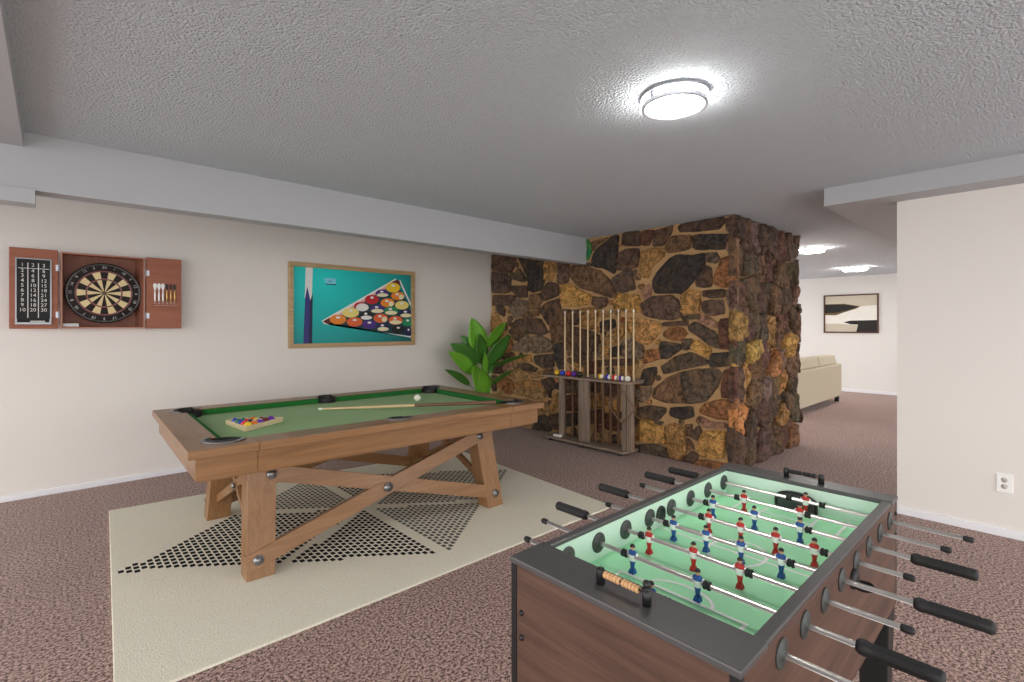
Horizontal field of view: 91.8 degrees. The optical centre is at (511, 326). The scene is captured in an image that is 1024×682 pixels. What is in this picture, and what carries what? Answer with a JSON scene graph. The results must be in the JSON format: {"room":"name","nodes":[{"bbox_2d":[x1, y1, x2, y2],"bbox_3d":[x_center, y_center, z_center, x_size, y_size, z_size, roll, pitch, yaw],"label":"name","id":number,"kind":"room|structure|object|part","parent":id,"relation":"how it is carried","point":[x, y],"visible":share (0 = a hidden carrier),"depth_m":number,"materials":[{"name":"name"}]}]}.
{"room":"game room","nodes":[
{"label":"game room","id":0,"kind":"room"},
{"bbox_2d":[0,196,491,495],"bbox_3d":[-2.390,0.154,5.088,9.400,2.311,0.150,0,0,-43],"label":"wall","id":1,"kind":"structure","parent":0,"point":[77,406],"depth_m":4.47,"materials":[{"name":"white paint"}]},
{"bbox_2d":[0,467,186,502],"bbox_3d":[-3.004,1.287,4.415,7.585,0.046,0.024,0,0,-43],"label":"baseboard","id":2,"kind":"structure","parent":1,"relation":"attached to","point":[14,497],"depth_m":4.01,"materials":[{"name":"white paint"}]},
{"bbox_2d":[9,247,180,328],"bbox_3d":[-3.321,-0.282,4.027,1.065,0.602,0.142,0,0,-43],"label":"cabinet","id":3,"kind":"object","parent":1,"relation":"attached to","point":[33,273],"visible":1,"depth_m":3.91,"materials":[{"name":"brown wood"}]},
{"bbox_3d":[-3.592,-0.282,3.732,0.265,0.602,0.018,0,0,-43],"label":"door","id":4,"kind":"part","parent":3,"relation":"part of","materials":[{"name":"brown wood"}]},
{"bbox_3d":[-3.584,-0.269,3.720,0.197,0.478,0.010,0,0,-43],"label":"chalkboard frame","id":5,"kind":"part","parent":3,"relation":"part of","materials":[{"name":"metal"}]},
{"bbox_2d":[15,319,51,324],"bbox_3d":[-3.578,-0.034,3.713,0.197,0.043,0.030,0,0,-43],"label":"chalk tray","id":6,"kind":"object","parent":3,"relation":"on","point":[17,321],"depth_m":3.71,"materials":[{"name":"metal"}]},
{"bbox_2d":[63,323,78,326],"bbox_3d":[-3.456,-0.009,3.887,0.097,0.026,0.025,0,0,-43],"label":"box","id":7,"kind":"object","parent":3,"relation":"in","point":[64,324],"visible":1,"depth_m":3.88,"materials":[{"name":"metal"}]},
{"bbox_3d":[-3.357,-0.278,4.081,0.528,0.594,0.013,0,0,-43],"label":"panel","id":8,"kind":"part","parent":3,"relation":"part of","materials":[{"name":"brown wood"}]},
{"bbox_2d":[64,263,140,322],"bbox_3d":[-3.323,-0.268,4.045,0.486,0.486,0.055,0,0,-43],"label":"dartboard","id":9,"kind":"object","parent":3,"relation":"in","point":[97,292],"visible":1,"depth_m":4.02,"materials":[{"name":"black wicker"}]},
{"bbox_2d":[153,283,156,300],"bbox_3d":[-3.032,-0.274,4.216,0.021,0.182,0.017,0,0,-4],"label":"dart","id":10,"kind":"object","parent":3,"relation":"on","point":[154,284],"visible":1,"depth_m":4.21,"materials":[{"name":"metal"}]},
{"bbox_2d":[157,284,160,300],"bbox_3d":[-3.011,-0.274,4.235,0.021,0.182,0.017,0,0,-4],"label":"dart","id":11,"kind":"object","parent":3,"relation":"on","point":[158,285],"visible":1,"depth_m":4.23,"materials":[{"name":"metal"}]},
{"bbox_2d":[161,284,164,300],"bbox_3d":[-2.991,-0.274,4.254,0.021,0.182,0.017,0,0,-4],"label":"dart","id":12,"kind":"object","parent":3,"relation":"on","point":[162,285],"visible":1,"depth_m":4.25,"materials":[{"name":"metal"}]},
{"bbox_3d":[-3.000,-0.282,4.280,0.250,0.602,0.018,0,0,-43],"label":"door","id":13,"kind":"part","parent":3,"relation":"part of","materials":[{"name":"brown wood"}]},
{"bbox_2d":[166,284,167,300],"bbox_3d":[-2.970,-0.274,4.273,0.013,0.182,0.012,0,0,-4],"label":"dart","id":14,"kind":"object","parent":3,"relation":"on","point":[166,284],"visible":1,"depth_m":4.27,"materials":[{"name":"metal"}]},
{"bbox_2d":[174,284,175,303],"bbox_3d":[-2.929,-0.274,4.311,0.013,0.182,0.012,0,0,-4],"label":"dart","id":15,"kind":"object","parent":3,"relation":"on","point":[174,284],"visible":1,"depth_m":4.31,"materials":[{"name":"metal"}]},
{"bbox_2d":[288,261,414,348],"bbox_3d":[-1.735,-0.217,5.563,1.480,0.891,0.038,0,0,-43],"label":"framed poster","id":16,"kind":"object","parent":1,"relation":"attached to","point":[329,305],"visible":1,"depth_m":5.50,"materials":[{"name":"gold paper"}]},
{"bbox_2d":[0,391,1023,681],"bbox_3d":[2.421,1.360,4.010,15.000,0.100,8.600,0,0,-43],"label":"floor","id":17,"kind":"structure","parent":0,"point":[56,606],"depth_m":2.45,"materials":[{"name":"brown carpet"}]},
{"bbox_2d":[109,452,608,681],"bbox_3d":[-1.045,1.302,3.549,2.974,0.013,2.350,0,0,-43],"label":"area rug","id":18,"kind":"object","parent":17,"relation":"on","point":[183,606],"visible":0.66,"depth_m":2.75,"materials":[{"name":"beige fabric"}]},
{"bbox_2d":[152,385,543,581],"bbox_3d":[-1.100,0.927,3.546,2.257,0.737,1.488,0,0,-41],"label":"pool table","id":19,"kind":"object","parent":18,"relation":"on","point":[235,464],"visible":1,"depth_m":3.04,"materials":[{"name":"brown wood"}]},
{"bbox_3d":[-1.892,0.591,2.859,0.160,0.041,0.856,0,0,-41],"label":"rail","id":20,"kind":"part","parent":19,"relation":"part of","materials":[{"name":"brown wood"}]},
{"bbox_2d":[187,413,220,437],"bbox_3d":[-1.822,0.591,2.920,0.026,0.038,0.956,0,0,-41],"label":"cushion","id":21,"kind":"object","parent":19,"relation":"on","point":[191,416],"depth_m":2.85,"materials":[{"name":"green fabric"}]},
{"bbox_3d":[-1.962,1.010,3.357,0.175,0.573,0.230,0,0,-41],"label":"leg","id":22,"kind":"part","parent":19,"relation":"part of","materials":[{"name":"brown wood"}]},
{"bbox_2d":[243,422,252,425],"bbox_3d":[-1.552,0.585,2.919,0.048,0.048,0.048,0,0,-43],"label":"ball","id":23,"kind":"object","parent":19,"relation":"on","point":[245,423],"visible":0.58,"depth_m":2.90,"materials":[{"name":"yellow plastic"}]},
{"bbox_2d":[226,417,282,431],"bbox_3d":[-1.574,0.594,2.988,0.327,0.030,0.283,0,0,-18],"label":"ball rack","id":24,"kind":"object","parent":19,"relation":"on","point":[277,419],"visible":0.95,"depth_m":2.98,"materials":[{"name":"brown wood"}]},
{"bbox_3d":[-1.350,1.010,2.651,0.175,0.573,0.230,0,0,-41],"label":"leg","id":25,"kind":"part","parent":19,"relation":"part of","materials":[{"name":"brown wood"}]},
{"bbox_2d":[202,398,318,414],"bbox_3d":[-1.826,0.591,3.672,0.794,0.038,0.026,0,0,-41],"label":"cushion","id":26,"kind":"object","parent":19,"relation":"on","point":[310,401],"depth_m":3.64,"materials":[{"name":"green fabric"}]},
{"bbox_3d":[-1.535,0.591,4.047,1.656,0.041,0.160,0,0,-41],"label":"rail","id":27,"kind":"part","parent":19,"relation":"part of","materials":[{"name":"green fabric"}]},
{"bbox_3d":[-1.100,0.729,3.546,2.133,0.013,1.364,0,0,-41],"label":"underside panel","id":28,"kind":"part","parent":19,"relation":"part of","materials":[{"name":"brown wood"}]},
{"bbox_2d":[336,389,420,400],"bbox_3d":[-1.122,0.591,4.282,0.794,0.038,0.026,0,0,-41],"label":"cushion","id":29,"kind":"object","parent":19,"relation":"on","point":[352,397],"depth_m":4.25,"materials":[{"name":"green fabric"}]},
{"bbox_3d":[-0.665,0.591,3.044,1.656,0.041,0.160,0,0,-41],"label":"rail","id":30,"kind":"part","parent":19,"relation":"part of","materials":[{"name":"brown wood"}]},
{"bbox_2d":[318,400,495,409],"bbox_3d":[-0.760,0.575,3.618,1.287,0.065,0.029,0,0,-1],"label":"pool cue","id":31,"kind":"object","parent":19,"relation":"on","point":[491,401],"visible":1,"depth_m":3.61,"materials":[{"name":"brown wood"}]},
{"bbox_2d":[414,394,420,400],"bbox_3d":[-0.768,0.581,4.032,0.057,0.057,0.057,0,0,-43],"label":"cue ball","id":32,"kind":"object","parent":19,"relation":"on","point":[417,397],"visible":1,"depth_m":4.01,"materials":[{"name":"white plastic"}]},
{"bbox_3d":[-0.818,1.010,4.349,0.175,0.573,0.230,0,0,-41],"label":"leg","id":33,"kind":"part","parent":19,"relation":"part of","materials":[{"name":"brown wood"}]},
{"bbox_2d":[437,389,503,403],"bbox_3d":[-0.378,0.591,4.172,0.026,0.038,0.956,0,0,-41],"label":"cushion","id":34,"kind":"object","parent":19,"relation":"on","point":[467,396],"depth_m":4.17,"materials":[{"name":"green fabric"}]},
{"bbox_3d":[-0.308,0.591,4.233,0.160,0.041,0.856,0,0,-41],"label":"rail","id":35,"kind":"part","parent":19,"relation":"part of","materials":[{"name":"green fabric"}]},
{"bbox_3d":[-0.206,1.010,3.643,0.175,0.573,0.230,0,0,-41],"label":"leg","id":36,"kind":"part","parent":19,"relation":"part of","materials":[{"name":"brown wood"}]},
{"bbox_2d":[445,318,527,392],"bbox_3d":[-0.400,0.601,6.252,1.094,1.414,0.541,0,0,-24],"label":"potted plant","id":37,"kind":"object","parent":17,"relation":"on","point":[473,351],"visible":0.86,"depth_m":6.21,"materials":[{"name":"green plant"}]},
{"bbox_2d":[542,371,643,455],"bbox_3d":[0.829,0.925,5.425,0.255,0.767,1.250,0,0,-43],"label":"cue rack","id":38,"kind":"object","parent":17,"relation":"on","point":[583,438],"visible":0.91,"depth_m":5.37,"materials":[{"name":"brown wood"}]},
{"bbox_3d":[0.570,0.918,5.665,0.050,0.673,0.055,0,0,-43],"label":"post","id":39,"kind":"part","parent":38,"relation":"part of","materials":[{"name":"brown wood"}]},
{"bbox_2d":[564,311,565,434],"bbox_3d":[0.612,0.540,5.730,0.028,1.430,0.029,0,0,-43],"label":"pool cue","id":40,"kind":"object","parent":38,"relation":"on","point":[564,311],"visible":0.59,"depth_m":5.72,"materials":[{"name":"brown wood"}]},
{"bbox_2d":[571,311,573,436],"bbox_3d":[0.690,0.540,5.646,0.028,1.430,0.029,0,0,-43],"label":"pool cue","id":41,"kind":"object","parent":38,"relation":"on","point":[572,401],"visible":0.78,"depth_m":5.64,"materials":[{"name":"brown wood"}]},
{"bbox_2d":[579,311,580,371],"bbox_3d":[0.765,0.540,5.565,0.028,1.430,0.029,0,0,-43],"label":"pool cue","id":42,"kind":"object","parent":38,"relation":"on","point":[580,311],"visible":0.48,"depth_m":5.56,"materials":[{"name":"brown wood"}]},
{"bbox_3d":[0.766,0.918,5.453,0.050,0.673,0.055,0,0,-43],"label":"post","id":43,"kind":"part","parent":38,"relation":"part of","materials":[{"name":"brown wood"}]},
{"bbox_3d":[0.814,0.918,5.401,0.050,0.673,0.055,0,0,-43],"label":"post","id":44,"kind":"part","parent":38,"relation":"part of","materials":[{"name":"brown wood"}]},
{"bbox_2d":[587,310,588,376],"bbox_3d":[0.839,0.540,5.485,0.028,1.430,0.029,0,0,-43],"label":"pool cue","id":45,"kind":"object","parent":38,"relation":"on","point":[587,310],"visible":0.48,"depth_m":5.48,"materials":[{"name":"brown wood"}]},
{"bbox_2d":[542,373,642,384],"bbox_3d":[0.829,0.570,5.425,0.255,0.024,1.230,0,0,-43],"label":"shelf","id":46,"kind":"object","parent":38,"relation":"attached to","point":[583,378],"depth_m":5.30,"materials":[{"name":"brown wood"}]},
{"bbox_2d":[594,310,596,441],"bbox_3d":[0.910,0.540,5.408,0.028,1.430,0.029,0,0,-43],"label":"pool cue","id":47,"kind":"object","parent":38,"relation":"on","point":[595,383],"visible":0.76,"depth_m":5.40,"materials":[{"name":"brown wood"}]},
{"bbox_2d":[602,310,603,442],"bbox_3d":[0.979,0.540,5.333,0.028,1.430,0.029,0,0,-43],"label":"pool cue","id":48,"kind":"object","parent":38,"relation":"on","point":[602,310],"visible":0.77,"depth_m":5.33,"materials":[{"name":"brown wood"}]},
{"bbox_2d":[609,310,611,444],"bbox_3d":[1.047,0.540,5.260,0.028,1.430,0.029,0,0,-43],"label":"pool cue","id":49,"kind":"object","parent":38,"relation":"on","point":[610,419],"visible":0.8,"depth_m":5.25,"materials":[{"name":"brown wood"}]},
{"bbox_2d":[617,309,619,446],"bbox_3d":[1.112,0.540,5.189,0.028,1.430,0.029,0,0,-43],"label":"pool cue","id":50,"kind":"object","parent":38,"relation":"on","point":[618,385],"visible":0.78,"depth_m":5.18,"materials":[{"name":"brown wood"}]},
{"bbox_2d":[608,392,635,422],"bbox_3d":[1.103,0.818,5.000,0.015,0.316,0.335,0,0,-43],"label":"rack","id":51,"kind":"object","parent":38,"relation":"hanging from","point":[625,419],"visible":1,"depth_m":4.99,"materials":[{"name":"brown wood"}]},
{"bbox_3d":[1.148,0.918,5.040,0.050,0.673,0.050,0,0,-43],"label":"post","id":52,"kind":"part","parent":38,"relation":"part of","materials":[{"name":"brown wood"}]},
{"bbox_2d":[625,309,626,375],"bbox_3d":[1.176,0.540,5.120,0.028,1.430,0.029,0,0,-43],"label":"pool cue","id":53,"kind":"object","parent":38,"relation":"on","point":[625,309],"visible":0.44,"depth_m":5.11,"materials":[{"name":"brown wood"}]},
{"bbox_2d":[624,376,630,381],"bbox_3d":[1.159,0.527,4.984,0.061,0.061,0.061,0,0,-43],"label":"ball","id":54,"kind":"object","parent":38,"relation":"on","point":[627,378],"visible":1,"depth_m":4.96,"materials":[{"name":"white plastic"}]},
{"bbox_3d":[1.191,0.918,4.994,0.050,0.673,0.055,0,0,-43],"label":"post","id":55,"kind":"part","parent":38,"relation":"part of","materials":[{"name":"brown wood"}]},
{"bbox_2d":[633,309,634,449],"bbox_3d":[1.238,0.540,5.053,0.028,1.430,0.029,0,0,-43],"label":"pool cue","id":56,"kind":"object","parent":38,"relation":"on","point":[633,309],"visible":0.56,"depth_m":5.04,"materials":[{"name":"brown wood"}]},
{"bbox_2d":[510,462,995,681],"bbox_3d":[0.641,0.913,1.449,1.254,0.792,1.114,0,0,-43],"label":"foosball table","id":57,"kind":"object","parent":17,"relation":"on","point":[731,572],"visible":1,"depth_m":1.23,"materials":[{"name":"brown wood"}]},
{"bbox_3d":[0.010,0.753,1.229,0.018,0.343,0.018,0,0,-43],"label":"corner trim","id":58,"kind":"part","parent":57,"relation":"part of","materials":[{"name":"black plastic"}]},
{"bbox_3d":[0.202,0.622,1.677,0.031,0.031,0.133,0,0,-43],"label":"handle","id":59,"kind":"part","parent":57,"relation":"part of","materials":[{"name":"black rubber"}]},
{"bbox_3d":[0.384,0.622,1.878,0.031,0.031,0.133,0,0,-43],"label":"handle","id":60,"kind":"part","parent":57,"relation":"part of","materials":[{"name":"black rubber"}]},
{"bbox_3d":[0.195,0.753,1.032,0.018,0.343,0.522,0,0,-43],"label":"panel","id":61,"kind":"part","parent":57,"relation":"part of","materials":[{"name":"brown wood"}]},
{"bbox_2d":[596,566,651,607],"bbox_3d":[0.235,0.542,1.054,0.019,0.051,0.135,0,0,-43],"label":"counter","id":62,"kind":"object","parent":57,"relation":"on","point":[646,591],"depth_m":1.01,"materials":[{"name":"black plastic"}]},
{"bbox_3d":[0.606,0.622,2.036,0.031,0.031,0.133,0,0,-43],"label":"handle","id":63,"kind":"part","parent":57,"relation":"part of","materials":[{"name":"black rubber"}]},
{"bbox_3d":[0.727,0.622,2.103,0.031,0.031,0.133,0,0,-43],"label":"handle","id":64,"kind":"part","parent":57,"relation":"part of","materials":[{"name":"black rubber"}]},
{"bbox_3d":[0.368,0.622,1.099,0.011,0.012,0.964,0,0,-43],"label":"rod","id":65,"kind":"part","parent":57,"relation":"part of","materials":[{"name":"metal"}]},
{"bbox_3d":[0.430,0.622,1.232,0.011,0.012,0.974,0,0,-43],"label":"rod","id":66,"kind":"part","parent":57,"relation":"part of","materials":[{"name":"metal"}]},
{"bbox_3d":[0.377,0.753,0.832,0.018,0.343,0.018,0,0,-43],"label":"corner trim","id":67,"kind":"part","parent":57,"relation":"part of","materials":[{"name":"black plastic"}]},
{"bbox_3d":[0.488,0.622,1.368,0.011,0.012,0.969,0,0,-43],"label":"rod","id":68,"kind":"part","parent":57,"relation":"part of","materials":[{"name":"metal"}]},
{"bbox_3d":[0.662,0.622,1.379,0.011,0.012,0.973,0,0,-43],"label":"rod","id":69,"kind":"part","parent":57,"relation":"part of","materials":[{"name":"metal"}]},
{"bbox_3d":[0.665,0.622,1.574,0.011,0.012,0.955,0,0,-43],"label":"rod","id":70,"kind":"part","parent":57,"relation":"part of","materials":[{"name":"metal"}]},
{"bbox_3d":[0.833,0.622,1.592,0.011,0.012,0.964,0,0,-43],"label":"rod","id":71,"kind":"part","parent":57,"relation":"part of","materials":[{"name":"metal"}]},
{"bbox_2d":[783,467,823,484],"bbox_3d":[1.073,0.550,1.829,0.019,0.035,0.135,0,0,-43],"label":"counter","id":72,"kind":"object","parent":57,"relation":"on","point":[785,470],"depth_m":1.79,"materials":[{"name":"black plastic"}]},
{"bbox_3d":[0.889,0.622,1.730,0.011,0.012,0.961,0,0,-43],"label":"rod","id":73,"kind":"part","parent":57,"relation":"part of","materials":[{"name":"metal"}]},
{"bbox_3d":[0.827,0.753,1.249,1.208,0.343,0.020,0,0,-43],"label":"panel","id":74,"kind":"part","parent":57,"relation":"part of","materials":[{"name":"brown wood"}]},
{"bbox_3d":[1.011,0.622,1.796,0.011,0.012,0.963,0,0,-43],"label":"rod","id":75,"kind":"part","parent":57,"relation":"part of","materials":[{"name":"metal"}]},
{"bbox_3d":[1.221,1.117,1.667,0.090,0.384,0.090,0,0,-43],"label":"leg","id":76,"kind":"part","parent":57,"relation":"part of","materials":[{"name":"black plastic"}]},
{"bbox_3d":[1.277,0.753,1.665,0.018,0.343,0.018,0,0,-43],"label":"corner trim","id":77,"kind":"part","parent":57,"relation":"part of","materials":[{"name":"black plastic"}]},
{"bbox_3d":[0.718,0.622,0.921,0.031,0.031,0.133,0,0,-43],"label":"handle","id":78,"kind":"part","parent":57,"relation":"part of","materials":[{"name":"black rubber"}]},
{"bbox_3d":[1.117,0.622,1.284,0.031,0.031,0.133,0,0,-43],"label":"handle","id":79,"kind":"part","parent":57,"relation":"part of","materials":[{"name":"black rubber"}]},
{"bbox_3d":[0.949,0.622,1.068,0.031,0.031,0.133,0,0,-43],"label":"handle","id":80,"kind":"part","parent":57,"relation":"part of","materials":[{"name":"black rubber"}]},
{"bbox_2d":[797,354,841,408],"bbox_3d":[4.637,0.899,8.212,2.240,0.819,0.860,0,0,-43],"label":"sofa","id":81,"kind":"object","parent":17,"relation":"on","point":[820,377],"visible":0.4,"depth_m":7.85,"materials":[{"name":"beige fabric"}]},
{"bbox_2d":[800,357,818,369],"bbox_3d":[4.502,0.569,7.666,0.924,0.158,0.191,0,0,-43],"label":"cushion","id":82,"kind":"object","parent":81,"relation":"on","point":[807,363],"depth_m":7.63,"materials":[{"name":"beige fabric"}]},
{"bbox_2d":[810,354,836,366],"bbox_3d":[5.192,0.569,8.304,0.924,0.158,0.191,0,0,-43],"label":"cushion","id":83,"kind":"object","parent":81,"relation":"on","point":[827,360],"depth_m":8.22,"materials":[{"name":"beige fabric"}]},
{"bbox_2d":[4,0,1023,278],"bbox_3d":[2.421,-1.051,4.010,15.000,0.100,8.600,0,0,-43],"label":"ceiling","id":84,"kind":"structure","parent":0,"point":[525,113],"depth_m":2.16,"materials":[{"name":"white paint"}]},
{"bbox_2d":[0,0,22,146],"bbox_3d":[-0.681,-0.963,-0.229,1.089,0.077,6.590,0,0,-43],"label":"trim","id":85,"kind":"structure","parent":84,"relation":"attached to","point":[11,127],"depth_m":2.01,"materials":[{"name":"grey paint"}]},
{"bbox_2d":[0,132,587,264],"bbox_3d":[-1.917,-0.854,3.188,7.515,0.295,0.115,0,0,-43],"label":"ceiling beam","id":86,"kind":"structure","parent":84,"relation":"attached to","point":[50,166],"depth_m":3.25,"materials":[{"name":"grey paint"}]},
{"bbox_2d":[0,185,35,207],"bbox_3d":[-3.084,-0.671,2.106,1.532,0.073,0.140,0,0,-43],"label":"trim","id":87,"kind":"structure","parent":86,"relation":"attached to","point":[12,196],"depth_m":2.54,"materials":[{"name":"grey paint"}]},
{"bbox_2d":[641,79,709,120],"bbox_3d":[0.703,-0.973,2.149,0.283,0.056,0.283,0,0,-43],"label":"ceiling light","id":88,"kind":"object","parent":84,"relation":"attached to","point":[676,99],"visible":1,"depth_m":2.09,"materials":[{"name":"silver metal"}]},
{"bbox_2d":[798,246,826,253],"bbox_3d":[3.850,-0.973,6.367,0.312,0.056,0.312,0,0,-43],"label":"ceiling light","id":89,"kind":"object","parent":84,"relation":"attached to","point":[814,249],"visible":0.99,"depth_m":6.29,"materials":[{"name":"silver metal"}]},
{"bbox_2d":[800,248,824,252],"bbox_3d":[3.850,-0.973,6.367,0.272,0.045,0.272,0,0,-43],"label":"diffuser","id":90,"kind":"object","parent":89,"relation":"attached to","point":[802,250],"depth_m":6.29,"materials":[{"name":"white plastic"}]},
{"bbox_2d":[841,266,868,271],"bbox_3d":[5.850,-0.973,8.476,0.395,0.056,0.395,0,0,-43],"label":"ceiling light","id":91,"kind":"object","parent":84,"relation":"attached to","point":[854,268],"visible":1,"depth_m":8.37,"materials":[{"name":"silver metal"}]},
{"bbox_2d":[490,214,803,468],"bbox_3d":[1.421,0.156,6.211,1.660,2.314,3.577,0,0,-43],"label":"stone wall","id":92,"kind":"structure","parent":0,"point":[714,301],"depth_m":5.02,"materials":[{"name":"brown stone"}]},
{"bbox_2d":[798,273,896,391],"bbox_3d":[7.796,0.154,8.913,0.150,2.311,8.500,0,0,-43],"label":"wall","id":93,"kind":"structure","parent":0,"point":[868,361],"depth_m":9.82,"materials":[{"name":"white paint"}]},
{"bbox_2d":[824,293,878,332],"bbox_3d":[6.751,-0.250,9.908,0.028,0.770,0.930,0,0,-43],"label":"framed print","id":94,"kind":"object","parent":93,"relation":"attached to","point":[849,313],"visible":1,"depth_m":9.89,"materials":[{"name":"paper"}]},
{"bbox_2d":[842,388,896,395],"bbox_3d":[7.739,1.280,8.861,0.024,0.060,8.500,0,0,-43],"label":"baseboard","id":95,"kind":"structure","parent":93,"relation":"attached to","point":[843,389],"depth_m":9.66,"materials":[{"name":"white paint"}]},
{"bbox_2d":[897,183,1023,532],"bbox_3d":[4.011,0.190,2.159,0.120,2.240,3.723,0,0,-43],"label":"wall","id":96,"kind":"structure","parent":0,"point":[960,256],"depth_m":3.24,"materials":[{"name":"white paint"}]},
{"bbox_2d":[824,153,1023,244],"bbox_3d":[5.274,-0.937,3.591,4.380,0.128,4.110,0,0,-43],"label":"ceiling beam","id":97,"kind":"structure","parent":96,"relation":"attached to","point":[872,204],"depth_m":3.30,"materials":[{"name":"grey paint"}]},
{"bbox_2d":[897,506,1023,540],"bbox_3d":[3.965,1.285,2.116,0.024,0.050,3.723,0,0,-43],"label":"baseboard","id":98,"kind":"structure","parent":96,"relation":"attached to","point":[1007,533],"depth_m":3.22,"materials":[{"name":"white paint"}]},
{"bbox_2d":[996,473,1012,493],"bbox_3d":[3.063,0.976,3.088,0.009,0.116,0.076,0,0,-43],"label":"power outlet","id":99,"kind":"object","parent":96,"relation":"attached to","point":[1004,482],"visible":1,"depth_m":3.08,"materials":[{"name":"white plastic"}]},
{"bbox_2d":[1001,477,1007,482],"bbox_3d":[3.061,0.956,3.086,0.001,0.032,0.032,0,0,-43],"label":"socket","id":100,"kind":"object","parent":99,"relation":"attached to","point":[1003,479],"depth_m":3.09,"materials":[{"name":"white plastic"}]}
]}

